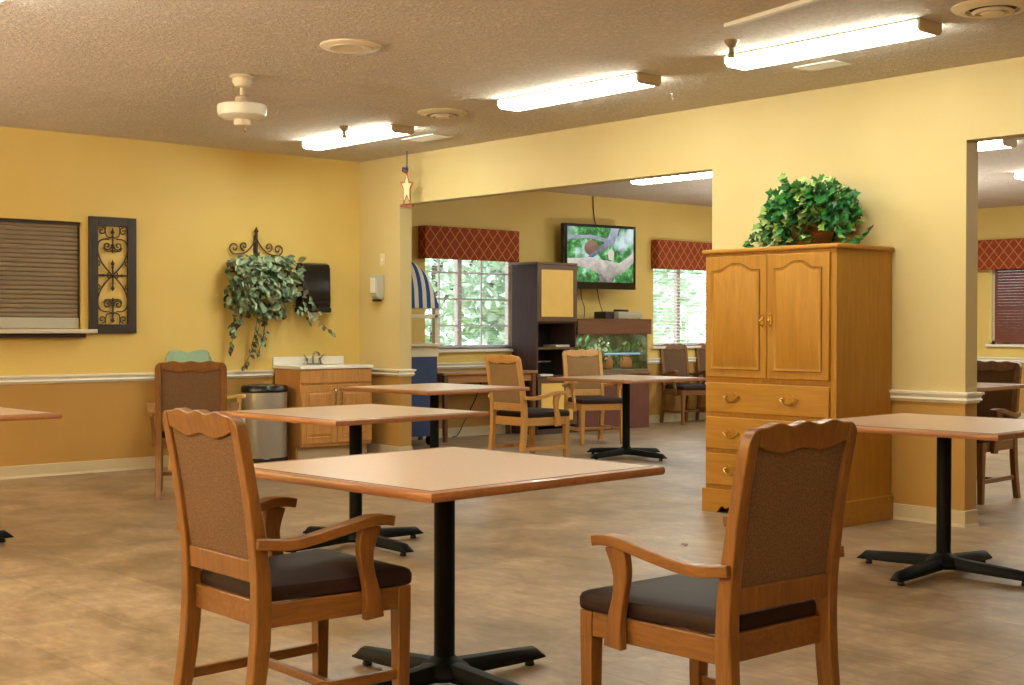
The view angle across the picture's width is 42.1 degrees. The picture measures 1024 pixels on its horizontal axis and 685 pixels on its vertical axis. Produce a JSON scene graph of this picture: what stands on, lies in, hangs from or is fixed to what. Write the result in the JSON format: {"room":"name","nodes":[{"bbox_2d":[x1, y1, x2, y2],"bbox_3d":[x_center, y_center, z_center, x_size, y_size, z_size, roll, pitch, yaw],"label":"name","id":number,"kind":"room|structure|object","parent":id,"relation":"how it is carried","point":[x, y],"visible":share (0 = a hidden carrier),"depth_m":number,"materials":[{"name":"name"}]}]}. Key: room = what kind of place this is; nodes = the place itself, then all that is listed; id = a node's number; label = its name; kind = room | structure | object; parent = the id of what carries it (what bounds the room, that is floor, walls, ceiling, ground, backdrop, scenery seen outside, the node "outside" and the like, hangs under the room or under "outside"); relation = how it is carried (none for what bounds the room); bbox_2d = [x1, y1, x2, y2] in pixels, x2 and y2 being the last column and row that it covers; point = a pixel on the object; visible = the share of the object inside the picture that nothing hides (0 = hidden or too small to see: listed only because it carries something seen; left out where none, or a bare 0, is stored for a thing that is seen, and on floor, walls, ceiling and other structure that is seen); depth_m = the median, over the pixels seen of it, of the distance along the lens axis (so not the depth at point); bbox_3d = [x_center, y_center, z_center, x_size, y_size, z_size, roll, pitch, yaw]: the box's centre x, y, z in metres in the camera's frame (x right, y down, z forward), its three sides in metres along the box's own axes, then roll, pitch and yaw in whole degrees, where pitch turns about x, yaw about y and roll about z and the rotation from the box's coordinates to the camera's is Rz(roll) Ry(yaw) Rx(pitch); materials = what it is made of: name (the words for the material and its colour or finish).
{"room":"care facility","nodes":[
{"label":"care facility","id":0,"kind":"room"},
{"bbox_2d":[0,126,359,466],"bbox_3d":[-5.170,-0.312,10.072,9.740,2.850,0.400,-1,1,-42],"label":"wall","id":1,"kind":"structure","parent":0,"point":[188,204],"depth_m":11.61,"materials":[{"name":"yellow paint"}]},
{"bbox_2d":[0,218,79,328],"bbox_3d":[-4.241,-0.557,10.704,1.568,0.894,0.060,-1,1,-42],"label":"rolling shutter","id":2,"kind":"object","parent":1,"relation":"attached to","point":[40,260],"visible":1,"depth_m":10.99,"materials":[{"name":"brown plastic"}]},
{"bbox_2d":[0,329,97,337],"bbox_3d":[-4.202,-0.071,10.570,1.845,0.068,0.138,-1,1,-42],"label":"countertop","id":3,"kind":"structure","parent":1,"relation":"attached to","point":[65,333],"depth_m":10.87,"materials":[{"name":"white laminate"}]},
{"bbox_2d":[0,455,168,479],"bbox_3d":[-5.012,1.063,9.953,9.400,0.103,0.014,-1,1,-42],"label":"baseboard","id":4,"kind":"structure","parent":1,"relation":"attached to","point":[79,467],"depth_m":11.17,"materials":[{"name":"beige plastic"}]},
{"bbox_2d":[88,216,136,332],"bbox_3d":[-3.402,-0.572,11.337,0.423,0.989,0.048,-1,1,-42],"label":"wall panel","id":5,"kind":"object","parent":1,"relation":"attached to","point":[94,222],"visible":1,"depth_m":11.33,"materials":[{"name":"brown metal"}]},
{"bbox_2d":[0,370,273,384],"bbox_3d":[-5.004,0.314,9.937,9.400,0.070,0.034,-1,1,-42],"label":"trim","id":6,"kind":"structure","parent":1,"relation":"attached to","point":[109,377],"depth_m":11.25,"materials":[{"name":"white paint"}]},
{"bbox_2d":[223,226,335,370],"bbox_3d":[-2.100,-0.405,12.293,1.218,1.330,0.353,-1,1,-42],"label":"vine","id":7,"kind":"object","parent":1,"relation":"attached to","point":[264,299],"visible":1,"depth_m":12.11,"materials":[{"name":"plant"}]},
{"bbox_2d":[294,263,330,317],"bbox_3d":[-1.885,-0.492,12.613,0.340,0.522,0.142,-1,1,-42],"label":"paper towel dispenser","id":8,"kind":"object","parent":1,"relation":"attached to","point":[316,277],"visible":0.88,"depth_m":12.57,"materials":[{"name":"plastic"}]},
{"bbox_2d":[0,419,1023,684],"bbox_3d":[1.311,1.175,9.753,19.000,0.100,15.700,-1,1,-42],"label":"floor","id":9,"kind":"structure","parent":0,"point":[91,578],"depth_m":6.46,"materials":[{"name":"beige tile"}]},
{"bbox_2d":[0,407,61,542],"bbox_3d":[-3.227,0.767,7.332,1.070,0.762,1.070,-1,1,-44],"label":"dining table","id":10,"kind":"object","parent":9,"relation":"on","point":[6,413],"visible":1,"depth_m":7.27,"materials":[{"name":"black metal"}]},
{"bbox_2d":[146,361,238,499],"bbox_3d":[-2.351,0.624,9.788,0.672,0.992,0.623,0,1,-12],"label":"dining chair","id":11,"kind":"object","parent":9,"relation":"on","point":[193,385],"visible":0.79,"depth_m":9.52,"materials":[{"name":"orange wood"}]},
{"bbox_2d":[165,350,246,469],"bbox_3d":[-2.645,0.586,11.439,0.561,1.034,0.603,-1,1,-42],"label":"armchair","id":12,"kind":"object","parent":9,"relation":"on","point":[173,355],"visible":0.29,"depth_m":11.58,"materials":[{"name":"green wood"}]},
{"bbox_2d":[241,384,287,462],"bbox_3d":[-2.243,0.736,12.050,0.415,0.715,0.411,0,1,0],"label":"step trash can","id":13,"kind":"object","parent":9,"relation":"on","point":[268,439],"visible":0.66,"depth_m":11.88,"materials":[{"name":"metal"}]},
{"bbox_2d":[162,407,411,684],"bbox_3d":[-0.705,0.693,4.148,0.623,0.992,0.611,-1,1,-42],"label":"dining chair","id":14,"kind":"object","parent":9,"relation":"on","point":[229,533],"visible":1,"depth_m":4.02,"materials":[{"name":"orange wood"}]},
{"bbox_2d":[272,351,372,459],"bbox_3d":[-1.763,0.584,12.479,0.805,1.009,0.519,-1,1,-42],"label":"vanity cabinet","id":15,"kind":"object","parent":9,"relation":"on","point":[311,381],"visible":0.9,"depth_m":12.27,"materials":[{"name":"brown wood"}]},
{"bbox_2d":[303,351,324,364],"bbox_3d":[-1.855,0.144,12.575,0.240,0.131,0.135,-1,1,-42],"label":"faucet","id":16,"kind":"object","parent":15,"relation":"on","point":[312,360],"depth_m":12.64,"materials":[{"name":"silver metal"}]},
{"bbox_2d":[272,356,372,369],"bbox_3d":[-1.773,0.188,12.485,0.805,0.105,0.489,-1,1,-42],"label":"countertop","id":17,"kind":"structure","parent":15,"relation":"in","point":[311,362],"depth_m":12.48,"materials":[{"name":"white stone"}]},
{"bbox_2d":[225,404,489,555],"bbox_3d":[-0.880,0.768,7.487,1.070,0.762,1.070,-1,1,-44],"label":"dining table","id":18,"kind":"object","parent":9,"relation":"on","point":[353,416],"visible":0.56,"depth_m":7.37,"materials":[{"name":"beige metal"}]},
{"bbox_2d":[411,262,442,444],"bbox_3d":[-1.261,0.101,13.823,0.880,1.945,0.655,-1,1,-42],"label":"stall","id":19,"kind":"object","parent":9,"relation":"on","point":[424,356],"visible":0.19,"depth_m":13.77,"materials":[{"name":"blue fabric"}]},
{"bbox_2d":[411,343,442,356],"bbox_3d":[-1.261,0.078,13.823,0.880,0.140,0.655,-1,1,-42],"label":"countertop","id":20,"kind":"structure","parent":19,"relation":"on","point":[417,349],"depth_m":13.76,"materials":[{"name":"beige paint"}]},
{"bbox_2d":[339,383,529,447],"bbox_3d":[-0.616,0.732,10.552,1.070,0.762,1.070,1,1,45],"label":"dining table","id":21,"kind":"object","parent":9,"relation":"on","point":[434,390],"visible":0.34,"depth_m":10.42,"materials":[{"name":"black metal"}]},
{"bbox_2d":[254,446,664,684],"bbox_3d":[-0.232,0.803,4.568,1.070,0.762,1.070,1,1,45],"label":"dining table","id":22,"kind":"object","parent":9,"relation":"on","point":[441,476],"visible":0.94,"depth_m":4.50,"materials":[{"name":"beige laminate"}]},
{"bbox_2d":[418,370,537,442],"bbox_3d":[-0.383,0.690,14.799,1.360,0.745,0.510,-1,1,-42],"label":"writing desk","id":23,"kind":"object","parent":9,"relation":"on","point":[465,376],"visible":0.56,"depth_m":14.42,"materials":[{"name":"brown wood"}]},
{"bbox_2d":[485,354,569,456],"bbox_3d":[0.131,0.601,11.993,0.623,0.992,0.611,-1,1,-42],"label":"dining chair","id":24,"kind":"object","parent":9,"relation":"on","point":[502,370],"visible":0.89,"depth_m":11.85,"materials":[{"name":"brown wood"}]},
{"bbox_2d":[511,262,577,434],"bbox_3d":[0.388,0.065,15.528,0.646,1.980,0.468,-1,1,-42],"label":"cabinet","id":25,"kind":"object","parent":9,"relation":"on","point":[544,294],"visible":0.84,"depth_m":15.37,"materials":[{"name":"brown laminate"}]},
{"bbox_2d":[538,374,552,375],"bbox_3d":[0.351,0.377,15.354,0.200,0.019,0.165,-1,1,-42],"label":"paper stack","id":26,"kind":"object","parent":25,"relation":"on","point":[538,374],"visible":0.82,"depth_m":15.29,"materials":[{"name":"paper"}]},
{"bbox_2d":[538,374,562,377],"bbox_3d":[0.378,0.396,15.543,0.586,0.022,0.413,-1,1,-42],"label":"shelf","id":27,"kind":"object","parent":25,"relation":"attached to","point":[554,375],"depth_m":15.38,"materials":[{"name":"brown laminate"}]},
{"bbox_2d":[543,344,569,346],"bbox_3d":[0.519,0.038,15.569,0.220,0.027,0.220,-1,1,-42],"label":"box","id":28,"kind":"object","parent":25,"relation":"on","point":[550,345],"visible":1,"depth_m":15.51,"materials":[{"name":"grey plastic"}]},
{"bbox_2d":[538,347,574,349],"bbox_3d":[0.378,0.066,15.540,0.586,0.022,0.413,-1,1,-42],"label":"shelf","id":29,"kind":"object","parent":25,"relation":"attached to","point":[539,348],"depth_m":15.45,"materials":[{"name":"brown wood"}]},
{"bbox_2d":[538,321,574,322],"bbox_3d":[0.378,-0.234,15.536,0.586,0.022,0.413,-1,1,-42],"label":"shelf","id":30,"kind":"object","parent":25,"relation":"attached to","point":[538,321],"depth_m":15.38,"materials":[{"name":"brown laminate"}]},
{"bbox_2d":[562,349,621,444],"bbox_3d":[0.857,0.575,14.228,0.611,0.992,0.623,0,1,-20],"label":"dining chair","id":31,"kind":"object","parent":9,"relation":"on","point":[581,362],"visible":0.84,"depth_m":14.38,"materials":[{"name":"brown wood"}]},
{"bbox_2d":[576,318,651,431],"bbox_3d":[1.101,0.380,16.171,1.279,1.336,0.456,-1,1,-42],"label":"aquarium","id":32,"kind":"object","parent":9,"relation":"on","point":[622,343],"visible":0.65,"depth_m":16.26,"materials":[{"name":"brown wood"}]},
{"bbox_2d":[594,311,613,318],"bbox_3d":[1.120,-0.332,16.175,0.150,0.088,0.202,-1,1,-42],"label":"box","id":33,"kind":"object","parent":32,"relation":"on","point":[597,315],"visible":1,"depth_m":16.11,"materials":[{"name":"brown metal"}]},
{"bbox_2d":[576,334,646,368],"bbox_3d":[1.085,0.134,16.186,1.235,0.473,0.392,-1,1,-42],"label":"fish tank","id":34,"kind":"object","parent":32,"relation":"on","point":[619,351],"depth_m":16.43,"materials":[{"name":"glass"}]},
{"bbox_2d":[614,312,642,318],"bbox_3d":[1.356,-0.334,16.369,0.430,0.088,0.303,-1,1,-42],"label":"box","id":35,"kind":"object","parent":32,"relation":"on","point":[617,315],"visible":0.77,"depth_m":16.25,"materials":[{"name":"beige cardboard"}]},
{"bbox_2d":[613,309,628,311],"bbox_3d":[1.336,-0.392,16.300,0.200,0.029,0.056,0,1,-32],"label":"remote control","id":36,"kind":"object","parent":35,"relation":"on","point":[615,310],"visible":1,"depth_m":16.27,"materials":[{"name":"black plastic"}]},
{"bbox_2d":[546,375,705,460],"bbox_3d":[1.080,0.710,12.574,1.070,0.762,1.070,-1,1,-45],"label":"dining table","id":37,"kind":"object","parent":9,"relation":"on","point":[626,380],"visible":0.95,"depth_m":12.50,"materials":[{"name":"black metal"}]},
{"bbox_2d":[659,344,705,424],"bbox_3d":[2.217,0.528,17.061,0.550,1.022,0.592,0,1,-27],"label":"dining chair","id":38,"kind":"object","parent":9,"relation":"on","point":[674,358],"visible":0.8,"depth_m":17.18,"materials":[{"name":"orange wood"}]},
{"bbox_2d":[695,343,705,419],"bbox_3d":[2.741,0.523,17.525,0.550,1.022,0.592,0,1,-27],"label":"dining chair","id":39,"kind":"object","parent":9,"relation":"on","point":[700,353],"visible":0.23,"depth_m":17.65,"materials":[{"name":"orange wood"}]},
{"bbox_2d":[580,419,856,684],"bbox_3d":[0.578,0.699,3.734,0.611,0.992,0.623,-1,1,-40],"label":"dining chair","id":40,"kind":"object","parent":9,"relation":"on","point":[783,550],"visible":1,"depth_m":3.57,"materials":[{"name":"orange wood"}]},
{"bbox_2d":[702,243,893,526],"bbox_3d":[1.860,0.259,8.762,0.656,1.756,1.087,-1,1,-42],"label":"armoire","id":41,"kind":"object","parent":9,"relation":"on","point":[794,333],"visible":0.71,"depth_m":8.48,"materials":[{"name":"brown wood"}]},
{"bbox_2d":[742,172,873,247],"bbox_3d":[1.983,-0.873,8.637,0.580,0.510,0.928,-1,1,-42],"label":"potted plant","id":42,"kind":"object","parent":41,"relation":"on","point":[782,218],"visible":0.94,"depth_m":8.56,"materials":[{"name":"green plant"}]},
{"bbox_2d":[791,224,833,244],"bbox_3d":[1.963,-0.694,8.696,0.309,0.150,0.294,-1,1,-42],"label":"basket","id":43,"kind":"object","parent":41,"relation":"on","point":[815,236],"depth_m":8.58,"materials":[{"name":"brown wicker"}]},
{"bbox_2d":[812,413,1023,585],"bbox_3d":[2.166,0.781,6.671,1.070,0.762,1.070,-1,1,-45],"label":"dining table","id":44,"kind":"object","parent":9,"relation":"on","point":[945,428],"visible":0.98,"depth_m":6.62,"materials":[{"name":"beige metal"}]},
{"bbox_2d":[976,360,1021,504],"bbox_3d":[3.331,0.632,9.638,0.623,0.992,0.611,-1,1,-42],"label":"dining chair","id":45,"kind":"object","parent":9,"relation":"on","point":[998,403],"visible":0.54,"depth_m":9.64,"materials":[{"name":"orange wood"}]},
{"bbox_2d":[977,382,1023,391],"bbox_3d":[2.912,0.708,9.147,0.900,0.850,0.900,1,1,43],"label":"dining table","id":46,"kind":"object","parent":9,"relation":"on","point":[981,387],"visible":0.04,"depth_m":8.90,"materials":[{"name":"beige laminate"}]},
{"bbox_2d":[0,0,1023,208],"bbox_3d":[2.110,-1.764,8.819,19.000,0.100,13.300,-1,1,-42],"label":"ceiling","id":47,"kind":"structure","parent":0,"point":[146,70],"depth_m":8.06,"materials":[{"name":"white paint"}]},
{"bbox_2d":[217,73,266,132],"bbox_3d":[-1.731,-1.527,8.527,0.314,0.374,0.314,-1,1,-42],"label":"ceiling fan","id":48,"kind":"object","parent":47,"relation":"hanging from","point":[241,111],"visible":1,"depth_m":8.46,"materials":[{"name":"beige metal"}]},
{"bbox_2d":[339,125,349,138],"bbox_3d":[-1.347,-1.690,10.688,0.083,0.098,0.084,-1,1,-42],"label":"sprinkler head","id":49,"kind":"object","parent":47,"relation":"attached to","point":[344,128],"visible":1,"depth_m":10.67},
{"bbox_2d":[320,38,381,53],"bbox_3d":[-0.921,-1.691,7.612,0.356,0.022,0.356,-1,1,-42],"label":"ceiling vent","id":50,"kind":"object","parent":47,"relation":"attached to","point":[344,45],"visible":1,"depth_m":7.55,"materials":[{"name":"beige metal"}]},
{"bbox_2d":[302,124,413,150],"bbox_3d":[-1.306,-1.710,11.125,0.221,0.067,1.320,-1,1,-42],"label":"fluorescent light","id":51,"kind":"object","parent":47,"relation":"attached to","point":[390,130],"visible":1,"depth_m":10.97,"materials":[{"name":"grey plastic"}]},
{"bbox_2d":[400,151,413,206],"bbox_3d":[-0.968,-1.500,12.189,0.124,0.510,0.065,0,1,11],"label":"star ornament","id":52,"kind":"object","parent":47,"relation":"hanging from","point":[406,185],"visible":1,"depth_m":12.20,"materials":[{"name":"orange paint"}]},
{"bbox_2d":[402,133,453,141],"bbox_3d":[-0.720,-1.741,11.322,0.220,0.009,0.440,-1,1,-42],"label":"ceiling vent","id":53,"kind":"object","parent":47,"relation":"in","point":[429,137],"visible":1,"depth_m":11.29,"materials":[{"name":"white plastic"}]},
{"bbox_2d":[418,108,467,118],"bbox_3d":[-0.518,-1.707,9.986,0.380,0.045,0.380,-1,1,-42],"label":"ceiling vent","id":54,"kind":"object","parent":47,"relation":"in","point":[437,113],"visible":1,"depth_m":9.90,"materials":[{"name":"beige metal"}]},
{"bbox_2d":[497,72,660,111],"bbox_3d":[0.427,-1.683,8.986,0.221,0.067,1.360,-1,1,-42],"label":"fluorescent light","id":55,"kind":"object","parent":47,"relation":"attached to","point":[637,80],"visible":1,"depth_m":8.85,"materials":[{"name":"grey plastic"}]},
{"bbox_2d":[630,172,711,184],"bbox_3d":[1.817,-1.740,13.903,0.221,0.067,1.400,-1,1,-42],"label":"fluorescent light","id":56,"kind":"object","parent":47,"relation":"attached to","point":[707,174],"visible":0.39,"depth_m":13.94,"materials":[{"name":"grey plastic"}]},
{"bbox_2d":[724,39,738,57],"bbox_3d":[1.235,-1.649,7.471,0.083,0.098,0.084,-1,1,-42],"label":"sprinkler head","id":57,"kind":"object","parent":47,"relation":"attached to","point":[731,43],"visible":1,"depth_m":7.45},
{"bbox_2d":[724,0,820,27],"bbox_3d":[1.492,-1.675,6.456,0.035,0.022,1.408,0,1,-30],"label":"surface raceway","id":58,"kind":"object","parent":47,"relation":"attached to","point":[799,3],"visible":1,"depth_m":6.76,"materials":[{"name":"white plastic"}]},
{"bbox_2d":[794,60,851,71],"bbox_3d":[1.908,-1.701,8.174,0.180,0.009,0.300,-1,1,-42],"label":"ceiling vent","id":59,"kind":"object","parent":47,"relation":"in","point":[829,64],"visible":1,"depth_m":8.15,"materials":[{"name":"white plastic"}]},
{"bbox_2d":[723,17,941,70],"bbox_3d":[1.768,-1.664,7.472,0.221,0.067,1.305,-1,1,-42],"label":"fluorescent light","id":60,"kind":"object","parent":47,"relation":"attached to","point":[915,28],"visible":0.98,"depth_m":7.35,"materials":[{"name":"grey plastic"}]},
{"bbox_2d":[951,0,1023,17],"bbox_3d":[2.412,-1.665,6.670,0.400,0.045,0.400,-1,1,-42],"label":"ceiling vent","id":61,"kind":"object","parent":47,"relation":"in","point":[970,8],"visible":1,"depth_m":6.62,"materials":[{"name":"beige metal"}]},
{"bbox_2d":[978,139,1016,150],"bbox_3d":[3.815,-1.714,11.873,0.221,0.067,1.350,-1,1,-42],"label":"fluorescent light","id":62,"kind":"object","parent":47,"relation":"attached to","point":[1004,143],"visible":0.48,"depth_m":11.40,"materials":[{"name":"grey plastic"}]},
{"bbox_2d":[1013,171,1023,179],"bbox_3d":[5.739,-1.729,13.396,0.221,0.067,1.340,-1,1,-42],"label":"fluorescent light","id":63,"kind":"object","parent":47,"relation":"attached to","point":[1017,175],"visible":1,"depth_m":13.79,"materials":[{"name":"grey plastic"}]},
{"bbox_2d":[411,191,711,428],"bbox_3d":[1.443,-0.385,16.896,9.210,2.850,0.150,-1,1,-42],"label":"wall","id":64,"kind":"structure","parent":0,"point":[538,216],"depth_m":16.10,"materials":[{"name":"yellow paint"}]},
{"bbox_2d":[452,382,480,437],"bbox_3d":[-0.518,0.758,15.029,0.030,0.601,0.469,1,1,42],"label":"cord","id":65,"kind":"object","parent":64,"relation":"attached to","point":[480,382],"visible":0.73,"depth_m":15.03,"materials":[{"name":"black plastic"}]},
{"bbox_2d":[418,225,518,262],"bbox_3d":[-0.473,-1.105,15.002,1.380,0.360,0.128,-1,1,-42],"label":"window valance","id":66,"kind":"object","parent":64,"relation":"attached to","point":[434,242],"visible":1,"depth_m":14.89,"materials":[{"name":"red fabric"}]},
{"bbox_2d":[425,259,512,352],"bbox_3d":[-0.489,-0.476,15.140,1.410,1.170,0.175,-1,1,-42],"label":"window","id":67,"kind":"structure","parent":64,"relation":"in","point":[457,273],"depth_m":15.11,"materials":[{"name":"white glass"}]},
{"bbox_2d":[425,260,511,347],"bbox_3d":[-0.484,-0.491,15.134,1.286,1.100,0.046,-1,1,-42],"label":"blind","id":68,"kind":"object","parent":67,"relation":"attached to","point":[470,275],"visible":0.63,"depth_m":15.12,"materials":[{"name":"white plastic"}]},
{"bbox_2d":[411,412,705,439],"bbox_3d":[1.440,0.990,16.801,9.060,0.103,0.014,-1,1,-42],"label":"baseboard","id":69,"kind":"structure","parent":64,"relation":"attached to","point":[474,430],"depth_m":15.30,"materials":[{"name":"beige plastic"}]},
{"bbox_2d":[437,357,696,368],"bbox_3d":[1.447,0.240,16.785,9.060,0.070,0.034,-1,1,-42],"label":"trim","id":70,"kind":"structure","parent":64,"relation":"attached to","point":[455,365],"depth_m":15.09,"materials":[{"name":"white paint"}]},
{"bbox_2d":[561,223,635,289],"bbox_3d":[1.002,-1.038,16.214,1.124,0.780,0.243,0,1,-36],"label":"television","id":71,"kind":"object","parent":64,"relation":"attached to","point":[605,255],"visible":0.88,"depth_m":16.13,"materials":[{"name":"black"}]},
{"bbox_2d":[651,270,700,348],"bbox_3d":[2.303,-0.505,17.613,1.450,1.165,0.175,-1,1,-42],"label":"window","id":72,"kind":"structure","parent":64,"relation":"in","point":[677,280],"depth_m":17.56,"materials":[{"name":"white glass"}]},
{"bbox_2d":[653,268,705,344],"bbox_3d":[2.308,-0.518,17.607,1.326,1.100,0.046,-1,1,-42],"label":"blind","id":73,"kind":"object","parent":72,"relation":"attached to","point":[687,272],"visible":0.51,"depth_m":17.51,"materials":[{"name":"white plastic"}]},
{"bbox_2d":[651,240,711,270],"bbox_3d":[2.398,-1.137,17.544,1.530,0.370,0.128,-1,1,-42],"label":"window valance","id":74,"kind":"object","parent":64,"relation":"attached to","point":[665,254],"visible":0.57,"depth_m":17.25,"materials":[{"name":"orange fabric"}]},
{"bbox_2d":[360,57,1023,510],"bbox_3d":[2.319,-0.289,8.856,0.140,2.850,13.050,-1,1,-42],"label":"wall","id":75,"kind":"structure","parent":0,"point":[908,144],"depth_m":8.88,"materials":[{"name":"yellow paint"}]},
{"bbox_2d":[370,274,383,301],"bbox_3d":[-1.296,-0.523,12.745,0.106,0.261,0.104,-1,1,-42],"label":"soap dispenser","id":76,"kind":"object","parent":75,"relation":"attached to","point":[376,281],"visible":1,"depth_m":12.71,"materials":[{"name":"grey plastic"}]},
{"bbox_2d":[380,254,384,265],"bbox_3d":[-1.248,-0.794,12.758,0.016,0.116,0.072,-1,1,-42],"label":"light switch","id":77,"kind":"object","parent":75,"relation":"attached to","point":[382,256],"visible":1,"depth_m":12.75,"materials":[{"name":"beige plastic"}]},
{"bbox_2d":[367,443,411,453],"bbox_3d":[-1.223,1.033,12.870,0.168,0.103,0.669,-1,1,-42],"label":"baseboard","id":78,"kind":"structure","parent":75,"relation":"attached to","point":[371,448],"depth_m":12.77,"materials":[{"name":"beige plastic"}]},
{"bbox_2d":[371,368,415,376],"bbox_3d":[-1.216,0.284,12.854,0.208,0.070,0.689,-1,1,-42],"label":"trim","id":79,"kind":"structure","parent":75,"relation":"attached to","point":[374,371],"depth_m":12.65,"materials":[{"name":"white paint"}]},
{"bbox_2d":[705,382,984,403],"bbox_3d":[2.182,0.333,9.017,0.208,0.070,2.088,-1,1,-42],"label":"trim","id":80,"kind":"structure","parent":75,"relation":"attached to","point":[898,395],"depth_m":8.33,"materials":[{"name":"white paint"}]},
{"bbox_2d":[893,503,978,527],"bbox_3d":[2.181,1.083,9.026,0.168,0.103,2.048,-1,1,-42],"label":"baseboard","id":81,"kind":"structure","parent":75,"relation":"attached to","point":[923,514],"depth_m":8.40,"materials":[{"name":"beige plastic"}]},
{"bbox_2d":[977,205,1023,412],"bbox_3d":[9.210,-0.353,14.958,0.150,2.850,13.050,-1,1,-42],"label":"wall","id":82,"kind":"structure","parent":0,"point":[995,223],"depth_m":17.96,"materials":[{"name":"yellow paint"}]},
{"bbox_2d":[977,357,1023,362],"bbox_3d":[9.074,0.270,14.979,0.034,0.070,12.850,-1,1,-42],"label":"trim","id":83,"kind":"structure","parent":82,"relation":"attached to","point":[985,359],"depth_m":17.82,"materials":[{"name":"white paint"}]},
{"bbox_2d":[978,238,1023,269],"bbox_3d":[6.861,-1.170,17.389,0.128,0.400,1.740,-1,1,-42],"label":"window valance","id":84,"kind":"object","parent":82,"relation":"attached to","point":[999,253],"visible":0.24,"depth_m":17.69,"materials":[{"name":"orange fabric"}]},
{"bbox_2d":[985,270,1023,346],"bbox_3d":[6.949,-0.508,17.462,0.175,1.145,1.480,-1,1,-42],"label":"window","id":85,"kind":"structure","parent":82,"relation":"in","point":[993,344],"depth_m":17.98,"materials":[{"name":"white wood"}]},
{"bbox_2d":[994,269,1023,342],"bbox_3d":[6.950,-0.525,17.449,0.046,1.070,1.316,-1,1,-42],"label":"blind","id":86,"kind":"object","parent":85,"relation":"attached to","point":[1007,329],"visible":0.9,"depth_m":17.79,"materials":[{"name":"brown wood"}]},
{"bbox_3d":[-1.984,1.108,22.676,20.000,0.040,12.980,-1,1,-42],"label":"ground","id":87,"kind":"structure","parent":0,"visible":0},
{"bbox_2d":[425,258,451,342],"bbox_3d":[-2.546,-0.627,20.354,3.119,3.490,3.131,-1,1,-42],"label":"tree","id":88,"kind":"object","parent":87,"relation":"on","point":[427,322],"visible":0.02,"depth_m":20.70,"materials":[{"name":"green plant"}]},
{"bbox_2d":[425,258,504,344],"bbox_3d":[-1.573,-1.286,26.204,3.722,4.670,3.873,-1,1,-42],"label":"tree","id":89,"kind":"object","parent":87,"relation":"on","point":[444,309],"visible":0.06,"depth_m":25.64,"materials":[{"name":"green plant"}]},
{"bbox_2d":[440,259,504,344],"bbox_3d":[0.062,-0.635,21.583,2.647,3.484,2.776,-1,1,-42],"label":"tree","id":90,"kind":"object","parent":87,"relation":"on","point":[497,292],"visible":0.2,"depth_m":21.22,"materials":[{"name":"green plant"}]},
{"bbox_2d":[653,269,698,341],"bbox_3d":[1.675,-0.868,24.552,3.491,3.881,3.554,-1,1,-42],"label":"tree","id":91,"kind":"object","parent":87,"relation":"on","point":[667,270],"visible":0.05,"depth_m":24.01,"materials":[{"name":"green plant"}]},
{"bbox_2d":[653,269,705,341],"bbox_3d":[2.574,-1.086,29.568,3.798,4.200,3.873,-1,1,-42],"label":"tree","id":92,"kind":"object","parent":87,"relation":"on","point":[690,271],"visible":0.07,"depth_m":29.30,"materials":[{"name":"green plant"}]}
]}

